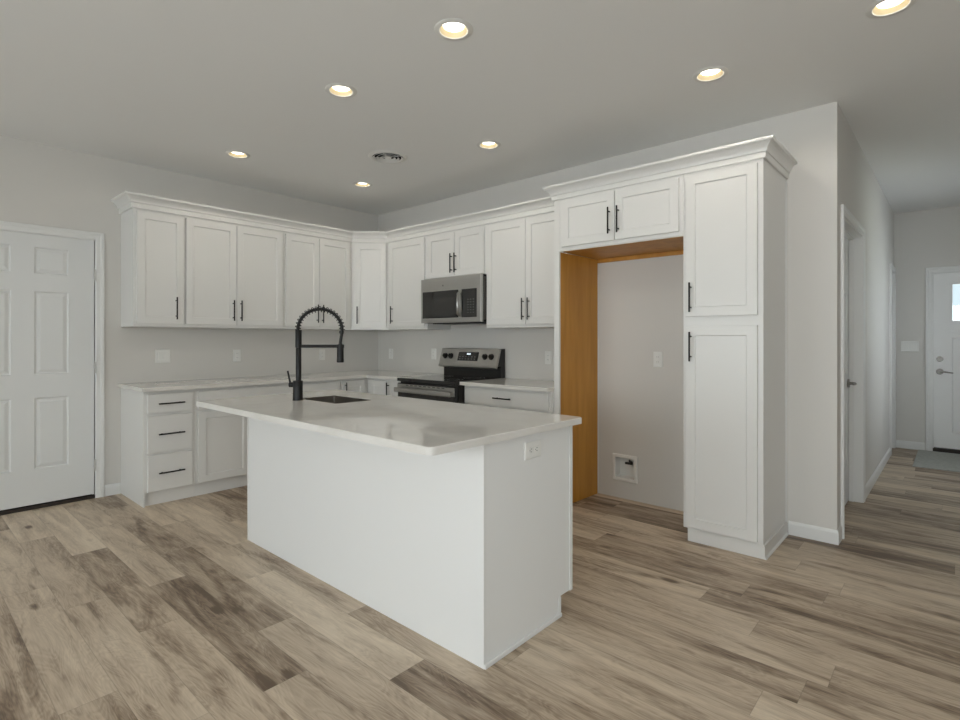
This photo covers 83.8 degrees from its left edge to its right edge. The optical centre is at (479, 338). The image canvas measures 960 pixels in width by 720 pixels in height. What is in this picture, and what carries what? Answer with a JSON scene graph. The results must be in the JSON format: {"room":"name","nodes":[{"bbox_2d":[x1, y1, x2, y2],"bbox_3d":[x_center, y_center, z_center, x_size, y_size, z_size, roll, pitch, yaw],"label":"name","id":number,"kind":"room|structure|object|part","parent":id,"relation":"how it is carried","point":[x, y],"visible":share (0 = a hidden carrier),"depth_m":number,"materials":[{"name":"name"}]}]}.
{"room":"kitchen","nodes":[
{"label":"kitchen","id":0,"kind":"room"},
{"bbox_2d":[0,135,377,494],"bbox_3d":[-3.769,-0.099,3.679,0.120,2.772,7.740,0,0,42],"label":"wall","id":1,"kind":"structure","parent":0,"point":[41,184],"depth_m":4.57,"materials":[{"name":"white paint"}]},
{"bbox_2d":[0,221,103,515],"bbox_3d":[-3.443,0.214,4.014,0.200,2.146,1.022,0,0,42],"label":"door","id":2,"kind":"structure","parent":1,"relation":"in","point":[48,275],"depth_m":4.11,"materials":[{"name":"white paint"}]},
{"bbox_2d":[104,483,120,495],"bbox_3d":[-3.029,1.242,4.407,0.013,0.090,0.113,0,0,42],"label":"baseboard","id":3,"kind":"structure","parent":1,"relation":"attached to","point":[110,489],"depth_m":4.40,"materials":[{"name":"white paint"}]},
{"bbox_2d":[121,208,183,327],"bbox_3d":[-2.726,-0.578,4.466,0.385,0.960,0.374,0,0,42],"label":"upper cabinet","id":4,"kind":"object","parent":1,"relation":"attached to","point":[152,242],"visible":0.94,"depth_m":4.35,"materials":[{"name":"white paint"}]},
{"bbox_2d":[155,349,170,362],"bbox_3d":[-2.779,0.152,4.689,0.009,0.118,0.118,0,0,42],"label":"switch plate","id":5,"kind":"object","parent":1,"relation":"attached to","point":[161,355],"visible":1,"depth_m":4.69,"materials":[{"name":"white plastic"}]},
{"bbox_2d":[175,216,282,328],"bbox_3d":[-2.304,-0.578,4.938,0.385,0.960,0.889,0,0,42],"label":"upper cabinet","id":6,"kind":"object","parent":1,"relation":"attached to","point":[233,273],"visible":0.94,"depth_m":4.79,"materials":[{"name":"white paint"}]},
{"bbox_3d":[-2.344,-0.571,4.673,0.020,0.896,0.422,0,0,42],"label":"door","id":7,"kind":"part","parent":6,"relation":"part of","materials":[{"name":"white paint"}]},
{"bbox_3d":[-2.159,-0.253,4.839,0.036,0.185,0.011,0,0,42],"label":"handle","id":8,"kind":"part","parent":6,"relation":"part of","materials":[{"name":"grey metal"}]},
{"bbox_3d":[-2.055,-0.571,4.997,0.020,0.896,0.439,0,0,42],"label":"door","id":9,"kind":"part","parent":6,"relation":"part of","materials":[{"name":"white paint"}]},
{"bbox_2d":[233,349,240,361],"bbox_3d":[-2.349,0.162,5.171,0.008,0.118,0.072,0,0,42],"label":"wall outlet","id":10,"kind":"object","parent":1,"relation":"attached to","point":[236,352],"visible":1,"depth_m":5.17,"materials":[{"name":"white plastic"}]},
{"bbox_2d":[283,232,350,329],"bbox_3d":[-1.748,-0.578,5.560,0.385,0.960,0.779,0,0,42],"label":"upper cabinet","id":11,"kind":"object","parent":1,"relation":"attached to","point":[316,270],"visible":0.8,"depth_m":5.42,"materials":[{"name":"white paint"}]},
{"bbox_3d":[-1.766,-0.571,5.320,0.020,0.896,0.362,0,0,42],"label":"door","id":12,"kind":"part","parent":11,"relation":"part of","materials":[{"name":"white paint"}]},
{"bbox_3d":[-1.520,-0.571,5.595,0.020,0.896,0.368,0,0,42],"label":"door","id":13,"kind":"part","parent":11,"relation":"part of","materials":[{"name":"white paint"}]},
{"bbox_2d":[319,349,324,359],"bbox_3d":[-1.731,0.175,5.863,0.008,0.118,0.072,0,0,42],"label":"wall outlet","id":14,"kind":"object","parent":1,"relation":"attached to","point":[321,351],"visible":1,"depth_m":5.86,"materials":[{"name":"white plastic"}]},
{"bbox_2d":[0,448,959,719],"bbox_3d":[0.451,1.287,2.609,7.840,0.001,11.770,0,0,42],"label":"floor","id":15,"kind":"structure","parent":0,"point":[113,607],"depth_m":2.36,"materials":[{"name":"wood"}]},
{"bbox_2d":[121,388,195,507],"bbox_3d":[-2.634,0.845,4.383,0.633,0.884,0.374,0,0,42],"label":"base cabinet","id":16,"kind":"object","parent":15,"relation":"on","point":[158,428],"visible":0.89,"depth_m":4.21,"materials":[{"name":"white paint"}]},
{"bbox_3d":[-2.775,0.845,4.267,0.577,0.884,0.012,0,0,42],"label":"panel","id":17,"kind":"part","parent":16,"relation":"part of","materials":[{"name":"white paint"}]},
{"bbox_3d":[-2.433,1.037,4.202,0.020,0.276,0.319,0,0,42],"label":"drawer","id":18,"kind":"part","parent":16,"relation":"part of","materials":[{"name":"white paint"}]},
{"bbox_3d":[-2.433,0.738,4.202,0.020,0.282,0.319,0,0,42],"label":"drawer","id":19,"kind":"part","parent":16,"relation":"part of","materials":[{"name":"white paint"}]},
{"bbox_3d":[-2.433,0.502,4.202,0.020,0.146,0.319,0,0,42],"label":"drawer","id":20,"kind":"part","parent":16,"relation":"part of","materials":[{"name":"white paint"}]},
{"bbox_3d":[-2.412,1.037,4.183,0.036,0.011,0.185,0,0,42],"label":"handle","id":21,"kind":"part","parent":16,"relation":"part of","materials":[{"name":"grey metal"}]},
{"bbox_3d":[-2.412,0.738,4.183,0.036,0.011,0.185,0,0,42],"label":"handle","id":22,"kind":"part","parent":16,"relation":"part of","materials":[{"name":"grey metal"}]},
{"bbox_3d":[-2.412,0.502,4.183,0.036,0.011,0.185,0,0,42],"label":"handle","id":23,"kind":"part","parent":16,"relation":"part of","materials":[{"name":"grey metal"}]},
{"bbox_2d":[194,383,292,495],"bbox_3d":[-2.225,0.845,4.867,0.597,0.884,0.889,0,0,42],"label":"base cabinet","id":24,"kind":"object","parent":15,"relation":"on","point":[221,437],"visible":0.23,"depth_m":4.50,"materials":[{"name":"white paint"}]},
{"bbox_3d":[-2.155,0.886,4.512,0.020,0.578,0.422,0,0,42],"label":"door","id":25,"kind":"part","parent":24,"relation":"part of","materials":[{"name":"white paint"}]},
{"bbox_3d":[-2.012,0.502,4.673,0.020,0.146,0.852,0,0,42],"label":"drawer","id":26,"kind":"part","parent":24,"relation":"part of","materials":[{"name":"white paint"}]},
{"bbox_2d":[303,379,339,391],"bbox_3d":[-1.757,0.845,5.364,0.633,0.884,0.474,0,0,42],"label":"base cabinet","id":27,"kind":"object","parent":15,"relation":"on","point":[308,386],"visible":0.02,"depth_m":5.19,"materials":[{"name":"white paint"}]},
{"bbox_2d":[340,378,387,394],"bbox_3d":[-1.189,0.845,5.789,0.912,0.884,0.912,0,0,42],"label":"base cabinet","id":28,"kind":"object","parent":15,"relation":"on","point":[366,385],"visible":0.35,"depth_m":5.49,"materials":[{"name":"white paint"}]},
{"bbox_2d":[118,370,442,391],"bbox_3d":[-1.669,0.388,5.035,1.202,0.030,2.675,0,0,42],"label":"countertop","id":29,"kind":"structure","parent":28,"relation":"on","point":[379,374],"depth_m":4.89,"materials":[{"name":"stone"}]},
{"bbox_3d":[-1.296,0.794,5.473,0.020,0.738,0.275,0,0,42],"label":"door","id":30,"kind":"part","parent":28,"relation":"part of","materials":[{"name":"white paint"}]},
{"bbox_3d":[-1.040,0.794,5.481,0.256,0.738,0.020,0,0,42],"label":"door","id":31,"kind":"part","parent":28,"relation":"part of","materials":[{"name":"white paint"}]},
{"bbox_2d":[386,379,400,395],"bbox_3d":[-0.647,0.845,5.492,0.288,0.884,0.633,0,0,42],"label":"base cabinet","id":32,"kind":"object","parent":15,"relation":"on","point":[390,384],"visible":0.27,"depth_m":5.33,"materials":[{"name":"white paint"}]},
{"bbox_2d":[247,417,572,669],"bbox_3d":[-0.515,0.845,2.992,2.024,0.884,0.660,0,0,42],"label":"kitchen island","id":33,"kind":"object","parent":15,"relation":"on","point":[469,550],"visible":0.7,"depth_m":2.40,"materials":[{"name":"white laminate"}]},
{"bbox_3d":[-1.479,0.845,3.423,0.014,0.884,0.017,0,0,42],"label":"corner trim","id":34,"kind":"part","parent":33,"relation":"part of","materials":[{"name":"white paint"}]},
{"bbox_2d":[196,390,581,455],"bbox_3d":[-0.610,0.388,2.881,2.090,0.030,0.980,0,0,42],"label":"island countertop","id":35,"kind":"structure","parent":33,"relation":"on","point":[414,425],"depth_m":2.50,"materials":[{"name":"stone"}]},
{"bbox_2d":[287,306,344,400],"bbox_3d":[-0.997,0.087,3.250,0.354,0.571,0.062,0,0,0],"label":"faucet","id":36,"kind":"object","parent":35,"relation":"on","point":[297,385],"visible":1,"depth_m":3.24,"materials":[{"name":"black metal"}]},
{"bbox_3d":[-1.153,0.244,3.249,0.043,0.100,0.031,0,0,0],"label":"lever","id":37,"kind":"part","parent":36,"relation":"part of","materials":[{"name":"black metal"}]},
{"bbox_3d":[-0.958,0.045,3.250,0.262,0.020,0.045,0,0,0],"label":"support arm","id":38,"kind":"part","parent":36,"relation":"part of","materials":[{"name":"black metal"}]},
{"bbox_2d":[303,396,367,403],"bbox_3d":[-0.892,0.477,3.296,0.409,0.206,0.255,0,0,42],"label":"sink","id":39,"kind":"object","parent":35,"relation":"in","point":[329,399],"visible":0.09,"depth_m":3.46,"materials":[{"name":"silver metal"}]},
{"bbox_3d":[0.018,0.845,2.084,0.002,0.884,0.010,0,0,42],"label":"corner trim","id":40,"kind":"part","parent":33,"relation":"part of","materials":[{"name":"white paint"}]},
{"bbox_3d":[0.198,1.278,2.279,0.010,0.018,0.539,0,0,42],"label":"shoe molding","id":41,"kind":"part","parent":33,"relation":"part of","materials":[{"name":"white paint"}]},
{"bbox_3d":[0.226,0.845,2.328,0.012,0.884,0.624,0,0,42],"label":"panel","id":42,"kind":"part","parent":33,"relation":"part of","materials":[{"name":"white laminate"}]},
{"bbox_2d":[524,439,540,459],"bbox_3d":[0.232,0.481,2.318,0.009,0.074,0.118,0,0,42],"label":"wall outlet","id":43,"kind":"object","parent":33,"relation":"attached to","point":[532,449],"visible":1,"depth_m":2.31,"materials":[{"name":"white plastic"}]},
{"bbox_2d":[534,445,538,452],"bbox_3d":[0.247,0.481,2.332,0.003,0.029,0.033,0,0,42],"label":"socket","id":44,"kind":"object","parent":43,"relation":"attached to","point":[536,447],"depth_m":2.33,"materials":[{"name":"white plastic"}]},
{"bbox_2d":[394,348,504,403],"bbox_3d":[-0.294,0.682,5.090,0.773,1.171,0.740,0,0,42],"label":"range","id":45,"kind":"object","parent":15,"relation":"on","point":[459,364],"visible":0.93,"depth_m":5.07,"materials":[{"name":"silver metal"}]},
{"bbox_3d":[-0.522,0.479,4.835,0.751,0.045,0.056,0,0,42],"label":"handle","id":46,"kind":"part","parent":45,"relation":"part of","materials":[{"name":"silver metal"}]},
{"bbox_3d":[-0.504,0.465,4.855,0.763,0.075,0.004,0,0,42],"label":"door trim","id":47,"kind":"part","parent":45,"relation":"part of","materials":[{"name":"silver metal"}]},
{"bbox_3d":[-0.489,0.723,4.871,0.763,0.608,0.039,0,0,42],"label":"oven door","id":48,"kind":"part","parent":45,"relation":"part of","materials":[{"name":"black glass"}]},
{"bbox_2d":[397,374,497,385],"bbox_3d":[-0.298,0.387,5.086,0.771,0.032,0.625,0,0,42],"label":"cooktop","id":49,"kind":"object","parent":45,"relation":"in","point":[445,379],"depth_m":5.00,"materials":[{"name":"black glass"}]},
{"bbox_3d":[-0.113,0.184,5.292,0.773,0.177,0.080,0,0,42],"label":"control panel","id":50,"kind":"part","parent":45,"relation":"part of","materials":[{"name":"silver metal"}]},
{"bbox_2d":[465,386,553,413],"bbox_3d":[0.381,0.845,4.573,0.917,0.884,0.633,0,0,42],"label":"base cabinet","id":51,"kind":"object","parent":15,"relation":"on","point":[536,401],"visible":0.26,"depth_m":4.32,"materials":[{"name":"white paint"}]},
{"bbox_2d":[460,378,553,391],"bbox_3d":[0.379,0.388,4.571,0.920,0.030,0.639,0,0,42],"label":"countertop","id":52,"kind":"structure","parent":51,"relation":"on","point":[504,383],"depth_m":4.46,"materials":[{"name":"stone"}]},
{"bbox_2d":[554,200,597,502],"bbox_3d":[0.777,0.115,4.272,0.047,2.345,0.557,0,0,44],"label":"panel","id":53,"kind":"object","parent":15,"relation":"on","point":[575,277],"visible":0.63,"depth_m":4.25,"materials":[{"name":"brown wood"}]},
{"bbox_2d":[683,158,788,559],"bbox_3d":[1.652,0.115,3.453,0.484,2.345,0.610,0,0,42],"label":"pantry cabinet","id":54,"kind":"object","parent":15,"relation":"on","point":[735,215],"visible":1,"depth_m":3.25,"materials":[{"name":"white paint"}]},
{"bbox_3d":[1.321,0.049,3.364,0.011,0.185,0.036,0,0,42],"label":"handle","id":55,"kind":"part","parent":54,"relation":"part of","materials":[{"name":"grey metal"}]},
{"bbox_3d":[1.321,-0.261,3.364,0.011,0.185,0.036,0,0,42],"label":"handle","id":56,"kind":"part","parent":54,"relation":"part of","materials":[{"name":"grey metal"}]},
{"bbox_3d":[1.470,0.556,3.268,0.416,1.270,0.020,0,0,42],"label":"door","id":57,"kind":"part","parent":54,"relation":"part of","materials":[{"name":"white paint"}]},
{"bbox_3d":[1.470,-0.586,3.268,0.416,0.890,0.020,0,0,42],"label":"door","id":58,"kind":"part","parent":54,"relation":"part of","materials":[{"name":"white paint"}]},
{"bbox_3d":[1.843,1.279,3.311,0.009,0.016,0.540,0,0,42],"label":"shoe molding","id":59,"kind":"part","parent":54,"relation":"part of","materials":[{"name":"white paint"}]},
{"bbox_2d":[913,450,959,471],"bbox_3d":[5.046,1.282,5.467,0.918,0.008,1.055,0,0,42],"label":"door mat","id":60,"kind":"object","parent":15,"relation":"on","point":[944,461],"visible":1,"depth_m":5.61,"materials":[{"name":"grey fabric"}]},
{"bbox_2d":[0,0,959,214],"bbox_3d":[0.451,-1.485,2.609,7.840,0.001,11.770,0,0,42],"label":"ceiling","id":61,"kind":"structure","parent":0,"point":[177,86],"depth_m":3.12,"materials":[{"name":"white paint"}]},
{"bbox_2d":[225,150,249,158],"bbox_3d":[-1.951,-1.493,4.307,0.186,0.026,0.186,0,0,42],"label":"recessed light","id":62,"kind":"object","parent":61,"relation":"in","point":[235,154],"visible":0.9,"depth_m":4.33,"materials":[{"name":"white"}]},
{"bbox_2d":[325,83,356,97],"bbox_3d":[-0.831,-1.493,3.199,0.186,0.026,0.186,0,0,42],"label":"recessed light","id":63,"kind":"object","parent":61,"relation":"in","point":[340,90],"visible":0.96,"depth_m":3.22,"materials":[{"name":"white"}]},
{"bbox_2d":[353,182,371,187],"bbox_3d":[-1.131,-1.493,5.146,0.186,0.026,0.186,0,0,42],"label":"recessed light","id":64,"kind":"object","parent":61,"relation":"in","point":[358,184],"visible":0.91,"depth_m":5.17,"materials":[{"name":"white"}]},
{"bbox_2d":[368,150,406,163],"bbox_3d":[-0.752,-1.536,4.367,0.314,0.128,0.314,0,0,42],"label":"ceiling vent","id":65,"kind":"object","parent":61,"relation":"in","point":[382,156],"visible":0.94,"depth_m":4.37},
{"bbox_2d":[434,18,472,40],"bbox_3d":[-0.126,-1.493,2.569,0.186,0.026,0.186,0,0,42],"label":"recessed light","id":66,"kind":"object","parent":61,"relation":"in","point":[452,29],"visible":1,"depth_m":2.58,"materials":[{"name":"white"}]},
{"bbox_2d":[477,140,500,148],"bbox_3d":[0.067,-1.493,4.093,0.186,0.026,0.186,0,0,42],"label":"recessed light","id":67,"kind":"object","parent":61,"relation":"in","point":[488,144],"visible":0.92,"depth_m":4.11,"materials":[{"name":"white"}]},
{"bbox_2d":[693,66,728,82],"bbox_3d":[1.294,-1.493,3.002,0.186,0.026,0.186,0,0,42],"label":"recessed light","id":68,"kind":"object","parent":61,"relation":"in","point":[709,74],"visible":0.99,"depth_m":3.02,"materials":[{"name":"white"}]},
{"bbox_2d":[865,0,916,17],"bbox_3d":[1.831,-1.493,2.382,0.186,0.026,0.186,0,0,42],"label":"recessed light","id":69,"kind":"object","parent":61,"relation":"in","point":[880,8],"visible":1,"depth_m":2.41,"materials":[{"name":"white"}]},
{"bbox_2d":[378,101,839,531],"bbox_3d":[0.544,-0.099,4.933,4.639,2.772,0.120,0,0,42],"label":"wall","id":70,"kind":"structure","parent":0,"point":[640,301],"depth_m":4.07,"materials":[{"name":"white paint"}]},
{"bbox_2d":[351,243,388,330],"bbox_3d":[-1.202,-0.578,6.004,0.608,0.960,0.608,0,0,42],"label":"upper cabinet","id":71,"kind":"object","parent":70,"relation":"attached to","point":[369,261],"visible":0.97,"depth_m":5.76,"materials":[{"name":"white paint"}]},
{"bbox_2d":[111,191,553,242],"bbox_3d":[-1.208,-1.092,4.997,3.710,0.110,1.610,0,0,-2],"label":"crown molding","id":72,"kind":"structure","parent":71,"relation":"attached to","point":[125,201],"depth_m":4.85,"materials":[{"name":"white paint"}]},
{"bbox_3d":[-1.315,-0.253,5.727,0.011,0.185,0.036,0,0,-3],"label":"handle","id":73,"kind":"part","parent":71,"relation":"part of","materials":[{"name":"grey metal"}]},
{"bbox_2d":[389,349,392,358],"bbox_3d":[-1.048,0.177,6.269,0.072,0.118,0.008,0,0,42],"label":"wall outlet","id":74,"kind":"object","parent":70,"relation":"attached to","point":[390,350],"visible":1,"depth_m":6.26,"materials":[{"name":"white plastic"}]},
{"bbox_2d":[388,235,450,329],"bbox_3d":[-0.667,-0.578,5.676,0.621,0.960,0.385,0,0,42],"label":"upper cabinet","id":75,"kind":"object","parent":70,"relation":"attached to","point":[407,259],"visible":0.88,"depth_m":5.57,"materials":[{"name":"white paint"}]},
{"bbox_3d":[-0.768,-0.571,5.570,0.568,0.896,0.020,0,0,42],"label":"door","id":76,"kind":"part","parent":75,"relation":"part of","materials":[{"name":"white paint"}]},
{"bbox_2d":[431,349,435,359],"bbox_3d":[-0.502,0.165,5.782,0.072,0.118,0.008,0,0,42],"label":"wall outlet","id":77,"kind":"object","parent":70,"relation":"attached to","point":[433,351],"visible":1,"depth_m":5.78,"materials":[{"name":"white plastic"}]},
{"bbox_2d":[427,224,486,278],"bbox_3d":[-0.141,-0.822,5.206,0.784,0.473,0.385,0,0,42],"label":"upper cabinet","id":78,"kind":"object","parent":70,"relation":"attached to","point":[460,252],"visible":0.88,"depth_m":5.05,"materials":[{"name":"white paint"}]},
{"bbox_3d":[-0.381,-0.808,5.224,0.380,0.421,0.020,0,0,42],"label":"door","id":79,"kind":"part","parent":78,"relation":"part of","materials":[{"name":"white paint"}]},
{"bbox_2d":[421,274,486,324],"bbox_3d":[-0.170,-0.363,5.181,0.798,0.441,0.458,0,0,42],"label":"microwave","id":80,"kind":"object","parent":78,"relation":"attached to","point":[456,300],"visible":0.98,"depth_m":5.00,"materials":[{"name":"silver metal"}]},
{"bbox_3d":[-0.385,-0.328,5.131,0.491,0.260,0.002,0,0,42],"label":"door glass","id":81,"kind":"part","parent":80,"relation":"part of","materials":[{"name":"black glass"}]},
{"bbox_3d":[-0.199,-0.323,4.938,0.026,0.242,0.055,0,0,42],"label":"handle","id":82,"kind":"part","parent":80,"relation":"part of","materials":[{"name":"silver metal"}]},
{"bbox_3d":[-0.238,-0.721,5.059,0.011,0.185,0.036,0,0,42],"label":"handle","id":83,"kind":"part","parent":78,"relation":"part of","materials":[{"name":"grey metal"}]},
{"bbox_3d":[-0.099,-0.808,4.971,0.369,0.421,0.020,0,0,42],"label":"door","id":84,"kind":"part","parent":78,"relation":"part of","materials":[{"name":"white paint"}]},
{"bbox_2d":[487,212,587,327],"bbox_3d":[0.480,-0.578,4.651,0.878,0.960,0.385,0,0,42],"label":"upper cabinet","id":85,"kind":"object","parent":70,"relation":"attached to","point":[520,251],"visible":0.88,"depth_m":4.55,"materials":[{"name":"white paint"}]},
{"bbox_3d":[0.227,-0.571,4.681,0.434,0.896,0.020,0,0,42],"label":"door","id":86,"kind":"part","parent":85,"relation":"part of","materials":[{"name":"white paint"}]},
{"bbox_3d":[0.403,-0.253,4.486,0.011,0.185,0.036,0,0,42],"label":"handle","id":87,"kind":"part","parent":85,"relation":"part of","materials":[{"name":"grey metal"}]},
{"bbox_3d":[0.547,-0.571,4.395,0.416,0.896,0.020,0,0,42],"label":"door","id":88,"kind":"part","parent":85,"relation":"part of","materials":[{"name":"white paint"}]},
{"bbox_2d":[545,351,551,363],"bbox_3d":[0.611,0.169,4.787,0.072,0.118,0.008,0,0,42],"label":"wall outlet","id":89,"kind":"object","parent":70,"relation":"attached to","point":[548,354],"visible":1,"depth_m":4.78,"materials":[{"name":"white plastic"}]},
{"bbox_2d":[559,175,682,262],"bbox_3d":[1.119,-0.843,3.929,0.941,0.430,0.610,0,0,42],"label":"upper cabinet","id":90,"kind":"object","parent":70,"relation":"attached to","point":[642,220],"visible":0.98,"depth_m":3.73,"materials":[{"name":"white paint"}]},
{"bbox_3d":[0.781,-0.862,3.883,0.432,0.342,0.020,0,0,42],"label":"door","id":91,"kind":"part","parent":90,"relation":"part of","materials":[{"name":"white paint"}]},
{"bbox_3d":[0.899,-0.828,3.741,0.011,0.185,0.036,0,0,42],"label":"handle","id":92,"kind":"part","parent":90,"relation":"part of","materials":[{"name":"grey metal"}]},
{"bbox_3d":[0.949,-0.828,3.696,0.011,0.185,0.036,0,0,42],"label":"handle","id":93,"kind":"part","parent":90,"relation":"part of","materials":[{"name":"grey metal"}]},
{"bbox_3d":[1.113,-0.862,3.587,0.446,0.342,0.020,0,0,42],"label":"door","id":94,"kind":"part","parent":90,"relation":"part of","materials":[{"name":"white paint"}]},
{"bbox_2d":[542,135,796,201],"bbox_3d":[1.273,-1.105,3.785,1.587,0.104,0.619,0,0,42],"label":"crown molding","id":95,"kind":"structure","parent":90,"relation":"on","point":[769,148],"depth_m":3.42,"materials":[{"name":"white paint"}]},
{"bbox_2d":[613,453,637,483],"bbox_3d":[1.188,1.039,4.322,0.213,0.213,0.084,0,0,42],"label":"box","id":96,"kind":"object","parent":70,"relation":"attached to","point":[625,467],"visible":1,"depth_m":4.34,"materials":[{"name":"white plastic"}]},
{"bbox_2d":[653,352,662,366],"bbox_3d":[1.367,0.159,4.111,0.072,0.118,0.008,0,0,42],"label":"wall outlet","id":97,"kind":"object","parent":70,"relation":"attached to","point":[657,356],"visible":1,"depth_m":4.11,"materials":[{"name":"white plastic"}]},
{"bbox_2d":[656,355,659,363],"bbox_3d":[1.366,0.159,4.109,0.033,0.066,0.003,0,0,42],"label":"socket","id":98,"kind":"object","parent":97,"relation":"attached to","point":[657,356],"depth_m":4.11,"materials":[{"name":"white plastic"}]},
{"bbox_2d":[788,521,841,544],"bbox_3d":[2.177,1.242,3.474,0.277,0.090,0.138,0,0,42],"label":"baseboard","id":99,"kind":"structure","parent":70,"relation":"attached to","point":[817,533],"depth_m":3.41,"materials":[{"name":"white paint"}]},
{"bbox_2d":[840,108,893,524],"bbox_3d":[3.612,-0.099,4.974,0.120,2.772,4.030,0,0,42],"label":"wall","id":100,"kind":"structure","parent":0,"point":[861,193],"depth_m":4.73,"materials":[{"name":"white paint"}]},
{"bbox_2d":[841,204,865,538],"bbox_3d":[2.643,0.211,3.877,0.138,2.152,1.074,0,0,42],"label":"door","id":101,"kind":"structure","parent":100,"relation":"in","point":[853,234],"depth_m":4.19,"materials":[{"name":"white paint"}]},
{"bbox_3d":[2.883,0.349,4.146,0.062,0.066,0.133,0,0,42],"label":"handle","id":102,"kind":"part","parent":101,"relation":"part of","materials":[{"name":"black metal"}]},
{"bbox_2d":[866,447,890,497],"bbox_3d":[3.793,1.242,5.077,0.013,0.090,2.209,0,0,42],"label":"baseboard","id":103,"kind":"structure","parent":100,"relation":"attached to","point":[880,467],"depth_m":4.91,"materials":[{"name":"white paint"}]},
{"bbox_2d":[890,263,895,454],"bbox_3d":[4.680,0.227,6.156,0.138,2.120,0.571,0,0,42],"label":"door","id":104,"kind":"structure","parent":100,"relation":"in","point":[892,268],"depth_m":6.28,"materials":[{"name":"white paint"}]},
{"bbox_2d":[894,206,959,449],"bbox_3d":[5.660,-0.099,5.766,1.880,2.772,0.120,0,0,42],"label":"wall","id":105,"kind":"structure","parent":0,"point":[923,239],"depth_m":6.22,"materials":[{"name":"white paint"}]},
{"bbox_2d":[901,341,918,351],"bbox_3d":[5.024,0.089,6.247,0.164,0.118,0.009,0,0,42],"label":"switch plate","id":106,"kind":"object","parent":105,"relation":"attached to","point":[905,345],"visible":1,"depth_m":6.24,"materials":[{"name":"white plastic"}]},
{"bbox_2d":[896,440,924,449],"bbox_3d":[5.020,1.242,6.249,0.282,0.090,0.013,0,0,42],"label":"baseboard","id":107,"kind":"structure","parent":105,"relation":"attached to","point":[899,443],"depth_m":6.24,"materials":[{"name":"white paint"}]},
{"bbox_2d":[926,265,959,453],"bbox_3d":[5.548,0.235,5.843,1.036,2.103,0.154,0,0,42],"label":"door","id":108,"kind":"structure","parent":105,"relation":"in","point":[942,333],"depth_m":6.08,"materials":[{"name":"white paint"}]},
{"bbox_3d":[5.255,0.375,6.046,0.150,0.068,0.064,0,0,42],"label":"handle","id":109,"kind":"part","parent":108,"relation":"part of","materials":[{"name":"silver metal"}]}
]}

